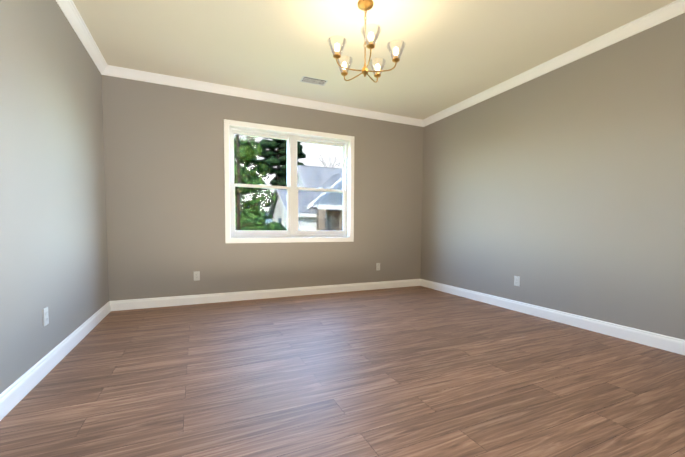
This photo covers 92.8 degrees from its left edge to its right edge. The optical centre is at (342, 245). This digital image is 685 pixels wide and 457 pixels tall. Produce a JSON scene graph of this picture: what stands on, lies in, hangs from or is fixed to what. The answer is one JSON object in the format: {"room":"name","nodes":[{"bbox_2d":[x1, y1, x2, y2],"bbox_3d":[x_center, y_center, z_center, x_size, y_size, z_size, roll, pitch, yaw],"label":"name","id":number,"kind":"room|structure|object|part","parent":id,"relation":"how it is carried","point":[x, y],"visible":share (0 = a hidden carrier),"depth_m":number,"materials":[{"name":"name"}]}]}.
{"room":"empty dining room","nodes":[
{"label":"empty dining room","id":0,"kind":"room"},
{"bbox_2d":[0,0,108,393],"bbox_3d":[-1.406,-0.438,0.679,0.150,2.730,6.800,-1,3,-24],"label":"wall","id":1,"kind":"structure","parent":0,"point":[53,244],"depth_m":2.22,"materials":[{"name":"grey paint"}]},
{"bbox_2d":[43,307,48,325],"bbox_3d":[-1.969,0.471,2.167,0.009,0.115,0.070,-1,3,-24],"label":"electrical outlet","id":2,"kind":"object","parent":1,"relation":"attached to","point":[45,317],"visible":1,"depth_m":2.15,"materials":[{"name":"grey plastic"}]},
{"bbox_2d":[0,301,111,420],"bbox_3d":[-1.338,0.865,0.785,0.016,0.117,6.500,-1,3,-24],"label":"baseboard","id":3,"kind":"structure","parent":1,"relation":"attached to","point":[15,393],"depth_m":2.12,"materials":[{"name":"white wood"}]},
{"bbox_2d":[56,0,107,75],"bbox_3d":[-1.296,-1.759,0.652,0.073,0.087,6.500,-1,3,-24],"label":"crown molding","id":4,"kind":"structure","parent":1,"relation":"attached to","point":[68,8],"depth_m":2.90,"materials":[{"name":"white wood"}]},
{"bbox_2d":[102,75,423,300],"bbox_3d":[-0.698,-0.652,4.635,4.384,2.730,0.150,-1,3,-24],"label":"wall","id":5,"kind":"structure","parent":0,"point":[164,178],"depth_m":4.12,"materials":[{"name":"grey paint"}]},
{"bbox_2d":[194,271,199,280],"bbox_3d":[-1.832,0.382,4.099,0.070,0.115,0.009,-1,3,-24],"label":"electrical outlet","id":6,"kind":"object","parent":5,"relation":"attached to","point":[196,275],"visible":1,"depth_m":4.10,"materials":[{"name":"grey plastic"}]},
{"bbox_2d":[112,279,419,310],"bbox_3d":[-0.674,0.657,4.631,4.320,0.117,0.016,-1,3,-24],"label":"baseboard","id":7,"kind":"structure","parent":5,"relation":"attached to","point":[117,305],"depth_m":4.38,"materials":[{"name":"white wood"}]},
{"bbox_2d":[108,65,423,126],"bbox_3d":[-0.646,-1.965,4.460,4.200,0.087,0.073,-1,3,-24],"label":"crown molding","id":8,"kind":"structure","parent":5,"relation":"attached to","point":[114,71],"depth_m":4.22,"materials":[{"name":"white wood"}]},
{"bbox_2d":[224,119,354,242],"bbox_3d":[-0.699,-0.833,4.615,1.841,1.573,0.167,-1,3,-24],"label":"window","id":9,"kind":"structure","parent":5,"relation":"in","point":[280,185],"depth_m":4.59,"materials":[{"name":"clear glass"}]},
{"bbox_3d":[-0.715,-0.853,4.652,1.577,1.273,0.036,-1,3,-24],"label":"glass","id":10,"kind":"part","parent":9,"relation":"part of","materials":[{"name":"clear glass"}]},
{"bbox_2d":[0,286,684,456],"bbox_3d":[0.653,0.947,1.685,4.684,0.120,6.800,-1,3,-24],"label":"floor","id":11,"kind":"structure","parent":0,"point":[416,371],"depth_m":2.00,"materials":[{"name":"brown wood"}]},
{"bbox_2d":[72,0,675,119],"bbox_3d":[0.672,-1.899,1.528,4.684,0.120,6.800,-1,3,-24],"label":"ceiling","id":12,"kind":"structure","parent":0,"point":[454,52],"depth_m":3.07,"materials":[{"name":"white paint"}]},
{"bbox_2d":[300,76,327,85],"bbox_3d":[-0.344,-1.976,3.920,0.315,0.016,0.171,-1,3,-24],"label":"ceiling vent","id":13,"kind":"object","parent":12,"relation":"in","point":[311,80],"visible":1,"depth_m":3.91,"materials":[{"name":"grey metal"}]},
{"bbox_2d":[327,0,405,82],"bbox_3d":[0.158,-1.618,2.565,0.584,0.561,0.606,-1,3,-24],"label":"chandelier","id":14,"kind":"object","parent":12,"relation":"hanging from","point":[364,6],"visible":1,"depth_m":2.52,"materials":[{"name":"gold metal"}]},
{"bbox_2d":[421,13,684,339],"bbox_3d":[2.731,-0.514,2.534,0.150,2.730,6.800,-1,3,-24],"label":"wall","id":15,"kind":"structure","parent":0,"point":[562,188],"depth_m":3.24,"materials":[{"name":"grey paint"}]},
{"bbox_2d":[514,276,519,285],"bbox_3d":[2.065,0.420,3.864,0.009,0.115,0.070,-1,3,-24],"label":"electrical outlet","id":16,"kind":"object","parent":15,"relation":"attached to","point":[516,280],"visible":1,"depth_m":3.86,"materials":[{"name":"grey plastic"}]},
{"bbox_2d":[420,279,684,354],"bbox_3d":[2.647,0.792,2.571,0.016,0.117,6.500,-1,3,-24],"label":"baseboard","id":17,"kind":"structure","parent":15,"relation":"attached to","point":[676,345],"depth_m":3.25,"materials":[{"name":"white wood"}]},
{"bbox_2d":[424,0,684,126],"bbox_3d":[2.638,-1.831,2.415,0.073,0.087,6.500,-1,3,-24],"label":"crown molding","id":18,"kind":"structure","parent":15,"relation":"attached to","point":[669,11],"depth_m":3.19,"materials":[{"name":"white wood"}]}
]}

